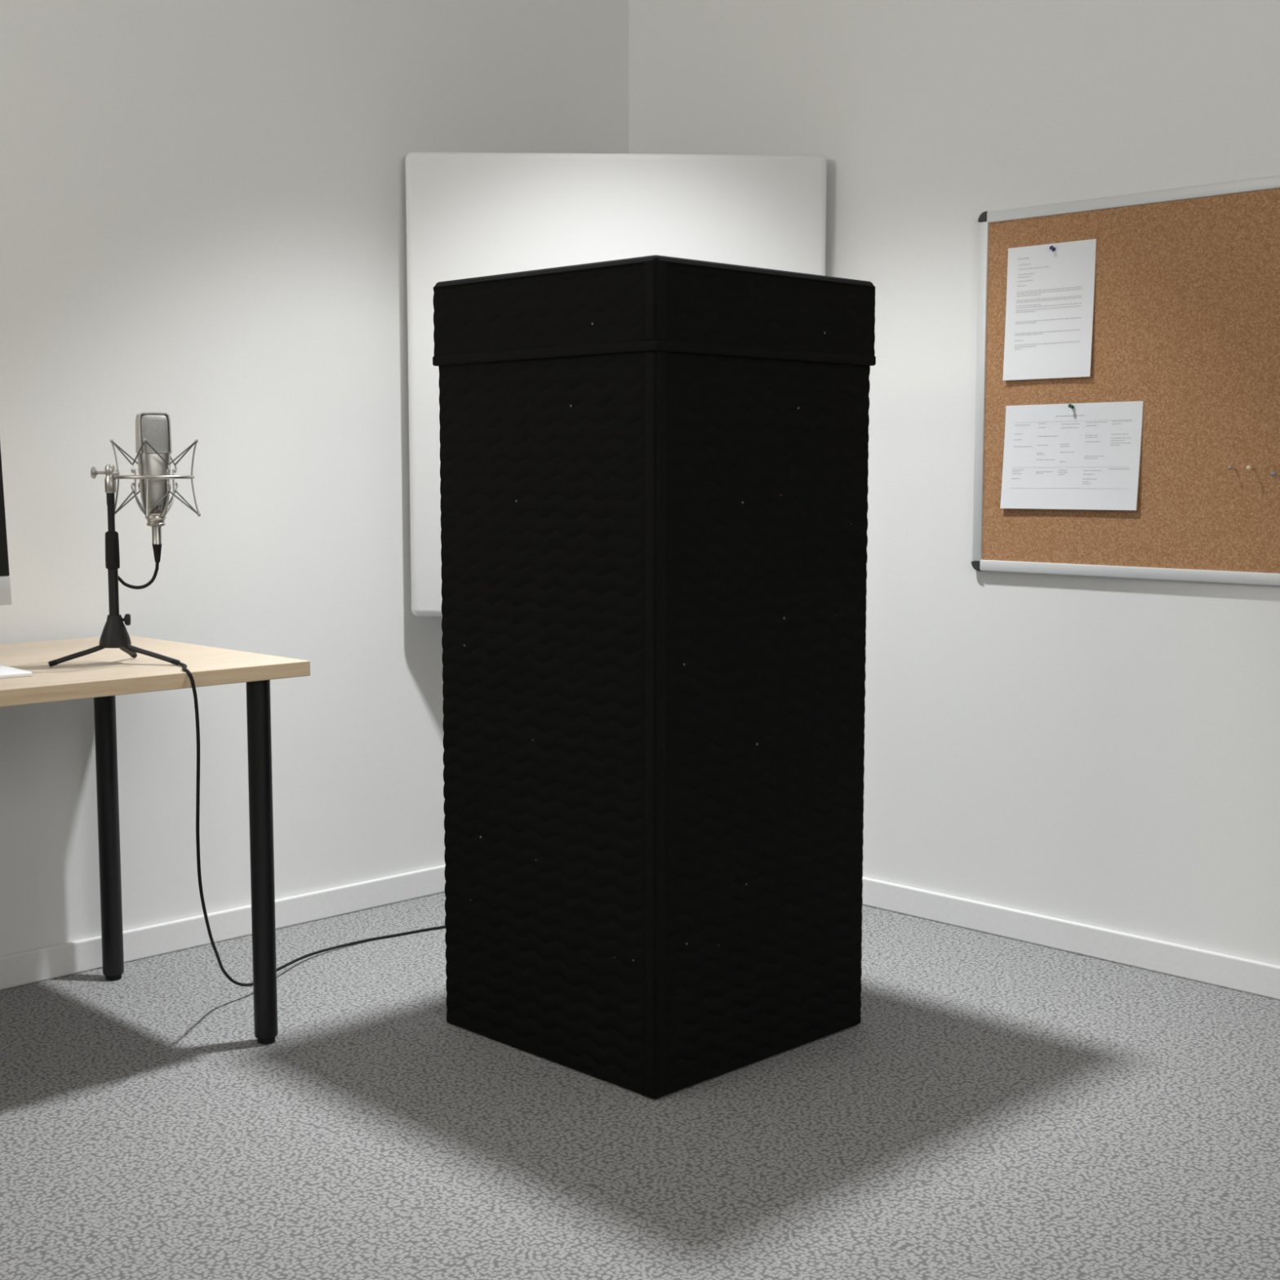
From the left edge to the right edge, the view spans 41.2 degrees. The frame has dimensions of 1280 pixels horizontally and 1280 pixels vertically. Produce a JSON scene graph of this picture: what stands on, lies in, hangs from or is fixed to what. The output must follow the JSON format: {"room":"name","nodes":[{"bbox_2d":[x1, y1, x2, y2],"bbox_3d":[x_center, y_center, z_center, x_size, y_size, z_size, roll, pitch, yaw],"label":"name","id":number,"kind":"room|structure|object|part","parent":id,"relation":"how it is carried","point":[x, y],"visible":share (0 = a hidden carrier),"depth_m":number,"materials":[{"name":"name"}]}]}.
{"room":"studio","nodes":[
{"label":"studio","id":0,"kind":"room"},
{"bbox_2d":[0,0,628,956],"bbox_3d":[-1.879,-0.750,2.875,5.300,3.050,0.100,-6,8,-44],"label":"wall","id":1,"kind":"structure","parent":0,"point":[203,221],"depth_m":3.80,"materials":[{"name":"paint"}]},
{"bbox_2d":[0,864,445,990],"bbox_3d":[-1.879,0.742,2.946,5.187,0.068,0.013,-6,8,-44],"label":"baseboard","id":2,"kind":"structure","parent":1,"relation":"attached to","point":[26,967],"depth_m":3.83,"materials":[{"name":"paint"}]},
{"bbox_2d":[405,151,826,616],"bbox_3d":[-0.055,-0.609,4.111,1.002,1.102,0.050,0,6,-2],"label":"acoustic panel","id":3,"kind":"object","parent":1,"relation":"attached to","point":[468,215],"visible":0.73,"depth_m":4.05,"materials":[{"name":"white fabric"}]},
{"bbox_2d":[0,892,1279,1279],"bbox_3d":[-0.052,1.012,1.124,5.400,0.100,5.400,-6,8,-44],"label":"floor","id":4,"kind":"structure","parent":0,"point":[996,1107],"depth_m":2.73,"materials":[{"name":"grey carpet"}]},
{"bbox_2d":[0,635,310,1044],"bbox_3d":[-1.341,0.420,2.904,1.400,0.717,0.683,-6,8,-44],"label":"desk","id":5,"kind":"object","parent":4,"relation":"on","point":[104,674],"visible":0.98,"depth_m":3.14,"materials":[{"name":"brown wood"}]},
{"bbox_2d":[0,444,11,605],"bbox_3d":[-1.381,-0.179,2.989,0.536,0.458,0.180,-6,8,-44],"label":"monitor","id":6,"kind":"object","parent":5,"relation":"on","point":[5,583],"visible":1,"depth_m":3.15,"materials":[{"name":"silver metal"}]},
{"bbox_2d":[0,664,31,678],"bbox_3d":[-1.142,0.057,2.894,0.160,0.008,0.160,-5,8,-40],"label":"trackpad","id":7,"kind":"object","parent":5,"relation":"on","point":[6,672],"visible":1,"depth_m":2.88,"materials":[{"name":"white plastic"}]},
{"bbox_3d":[-1.106,0.363,3.543,0.043,0.678,0.043,-6,8,-44],"label":"leg","id":8,"kind":"part","parent":5,"relation":"part of","materials":[{"name":"black metal"}]},
{"bbox_2d":[48,493,180,666],"bbox_3d":[-0.936,-0.114,3.072,0.228,0.311,0.148,0,6,0],"label":"microphone stand","id":9,"kind":"object","parent":5,"relation":"on","point":[114,634],"visible":0.98,"depth_m":3.05,"materials":[{"name":"black plastic"}]},
{"bbox_3d":[-1.002,0.025,3.041,0.106,0.040,0.009,-3,7,-29],"label":"leg","id":10,"kind":"part","parent":9,"relation":"part of","materials":[{"name":"black metal"}]},
{"bbox_3d":[-0.941,0.018,3.120,0.009,0.039,0.078,1,6,6],"label":"leg","id":11,"kind":"part","parent":9,"relation":"part of","materials":[{"name":"black metal"}]},
{"bbox_3d":[-0.924,-0.037,3.070,0.011,0.021,0.021,-1,6,-10],"label":"locking knob","id":12,"kind":"part","parent":9,"relation":"part of","materials":[{"name":"black plastic"}]},
{"bbox_2d":[90,438,200,526],"bbox_3d":[-0.880,-0.282,3.052,0.168,0.155,0.139,3,7,28],"label":"mount","id":13,"kind":"object","parent":9,"relation":"attached to","point":[112,474],"visible":0.88,"depth_m":3.03,"materials":[{"name":"silver metal"}]},
{"bbox_3d":[-0.939,-0.290,3.047,0.016,0.138,0.006,0,6,0],"label":"post","id":14,"kind":"part","parent":13,"relation":"part of","materials":[{"name":"metal"}]},
{"bbox_3d":[-0.861,-0.282,2.973,0.006,0.138,0.016,0,6,0],"label":"post","id":15,"kind":"part","parent":13,"relation":"part of","materials":[{"name":"metal"}]},
{"bbox_2d":[135,412,172,544],"bbox_3d":[-0.868,-0.288,3.044,0.056,0.234,0.050,-3,7,-29],"label":"microphone","id":16,"kind":"object","parent":13,"relation":"attached to","point":[155,427],"visible":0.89,"depth_m":3.02,"materials":[{"name":"silver metal"}]},
{"bbox_2d":[135,412,172,453],"bbox_3d":[-0.868,-0.369,3.036,0.056,0.072,0.034,-3,7,-29],"label":"grille","id":17,"kind":"object","parent":16,"relation":"attached to","point":[155,427],"depth_m":3.02,"materials":[{"name":"silver metal"}]},
{"bbox_3d":[-0.867,-0.189,3.054,0.018,0.034,0.018,0,6,0],"label":"connector stem","id":18,"kind":"part","parent":16,"relation":"part of","materials":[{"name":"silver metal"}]},
{"bbox_3d":[-0.870,-0.334,3.041,0.116,0.045,0.108,5,8,40],"label":"elastic cord","id":19,"kind":"part","parent":13,"relation":"part of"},
{"bbox_3d":[-0.870,-0.245,3.050,0.117,0.045,0.110,5,8,40],"label":"elastic cord","id":20,"kind":"part","parent":13,"relation":"part of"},
{"bbox_3d":[-0.796,-0.290,3.050,0.016,0.138,0.006,0,6,0],"label":"post","id":21,"kind":"part","parent":13,"relation":"part of","materials":[{"name":"metal"}]},
{"bbox_3d":[-0.879,0.024,3.053,0.118,0.040,0.009,2,6,15],"label":"leg","id":22,"kind":"part","parent":9,"relation":"part of","materials":[{"name":"black metal"}]},
{"bbox_3d":[-0.699,0.403,3.150,0.043,0.678,0.043,-6,8,-44],"label":"leg","id":23,"kind":"part","parent":5,"relation":"part of","materials":[{"name":"black metal"}]},
{"bbox_2d":[118,544,445,986],"bbox_3d":[-0.532,0.252,3.492,1.135,0.932,0.583,-6,8,-44],"label":"microphone cable","id":24,"kind":"object","parent":4,"relation":"on","point":[157,548],"visible":0.81,"depth_m":3.06,"materials":[{"name":"black rubber"}]},
{"bbox_2d":[432,254,875,1098],"bbox_3d":[0.026,0.040,3.214,0.582,1.410,0.589,-6,8,-44],"label":"booth","id":25,"kind":"object","parent":4,"relation":"on","point":[654,470],"visible":1,"depth_m":2.99,"materials":[{"name":"black fabric"}]},
{"bbox_3d":[-0.171,0.085,3.418,0.559,1.272,0.014,-6,8,-44],"label":"panel","id":26,"kind":"part","parent":25,"relation":"part of","materials":[{"name":"black fabric"}]},
{"bbox_3d":[-0.184,-0.569,2.961,0.013,0.128,0.554,-6,8,-44],"label":"lid","id":27,"kind":"part","parent":25,"relation":"part of","materials":[{"name":"black fabric"}]},
{"bbox_3d":[-0.179,0.123,3.036,0.014,1.272,0.542,-6,8,-44],"label":"panel","id":28,"kind":"part","parent":25,"relation":"part of","materials":[{"name":"black fabric"}]},
{"bbox_3d":[0.026,-0.647,3.144,0.576,0.030,0.582,-6,8,-44],"label":"lid","id":29,"kind":"part","parent":25,"relation":"part of","materials":[{"name":"black fabric"}]},
{"bbox_3d":[0.231,0.124,3.031,0.535,1.272,0.014,-6,8,-44],"label":"panel","id":30,"kind":"part","parent":25,"relation":"part of","materials":[{"name":"black fabric"}]},
{"bbox_3d":[0.235,-0.568,2.956,0.548,0.128,0.013,-6,8,-44],"label":"lid","id":31,"kind":"part","parent":25,"relation":"part of","materials":[{"name":"black fabric"}]},
{"bbox_3d":[0.222,0.085,3.414,0.014,1.272,0.566,-6,8,-44],"label":"panel","id":32,"kind":"part","parent":25,"relation":"part of","materials":[{"name":"black fabric"}]},
{"bbox_2d":[628,0,1279,965],"bbox_3d":[1.833,-0.744,2.817,0.100,3.050,5.200,-6,8,-44],"label":"wall","id":33,"kind":"structure","parent":0,"point":[1101,752],"depth_m":3.83,"materials":[{"name":"paint"}]},
{"bbox_2d":[862,876,1279,999],"bbox_3d":[1.793,0.743,2.929,0.013,0.068,5.200,-6,8,-44],"label":"baseboard","id":34,"kind":"structure","parent":33,"relation":"attached to","point":[1236,973],"depth_m":3.75,"materials":[{"name":"paint"}]},
{"bbox_2d":[971,175,1279,586],"bbox_3d":[1.183,-0.513,3.418,0.017,0.800,1.204,-6,8,-44],"label":"cork board","id":35,"kind":"object","parent":33,"relation":"attached to","point":[1186,325],"visible":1,"depth_m":3.51,"materials":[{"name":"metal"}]},
{"bbox_2d":[1002,239,1096,380],"bbox_3d":[0.885,-0.712,3.690,0.009,0.289,0.219,-6,8,-44],"label":"typed letter","id":36,"kind":"object","parent":35,"relation":"attached to","point":[1050,304],"visible":1,"depth_m":3.69,"materials":[{"name":"paper"}]},
{"bbox_2d":[1049,245,1055,251],"bbox_3d":[0.890,-0.844,3.671,0.016,0.012,0.009,-6,8,-44],"label":"pin","id":37,"kind":"object","parent":35,"relation":"attached to","point":[1051,247],"visible":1,"depth_m":3.67,"materials":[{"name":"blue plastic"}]},
{"bbox_2d":[1067,404,1074,408],"bbox_3d":[0.929,-0.503,3.664,0.018,0.011,0.009,-6,8,-44],"label":"pin","id":38,"kind":"object","parent":35,"relation":"attached to","point":[1071,406],"visible":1,"depth_m":3.66,"materials":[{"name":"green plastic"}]},
{"bbox_2d":[1000,400,1142,510],"bbox_3d":[0.927,-0.396,3.679,0.009,0.229,0.338,-6,8,-44],"label":"printed schedule","id":39,"kind":"object","parent":35,"relation":"attached to","point":[1086,455],"visible":1,"depth_m":3.67,"materials":[{"name":"paper"}]},
{"bbox_2d":[1246,465,1254,470],"bbox_3d":[1.214,-0.342,3.384,0.030,0.009,0.009,-6,8,-44],"label":"pin","id":40,"kind":"object","parent":35,"relation":"attached to","point":[1248,468],"visible":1,"depth_m":3.37,"materials":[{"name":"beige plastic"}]},
{"bbox_2d":[1271,471,1279,476],"bbox_3d":[1.250,-0.326,3.351,0.028,0.010,0.010,-6,8,-44],"label":"pin","id":41,"kind":"object","parent":35,"relation":"attached to","point":[1273,473],"visible":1,"depth_m":3.34,"materials":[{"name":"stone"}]}
]}

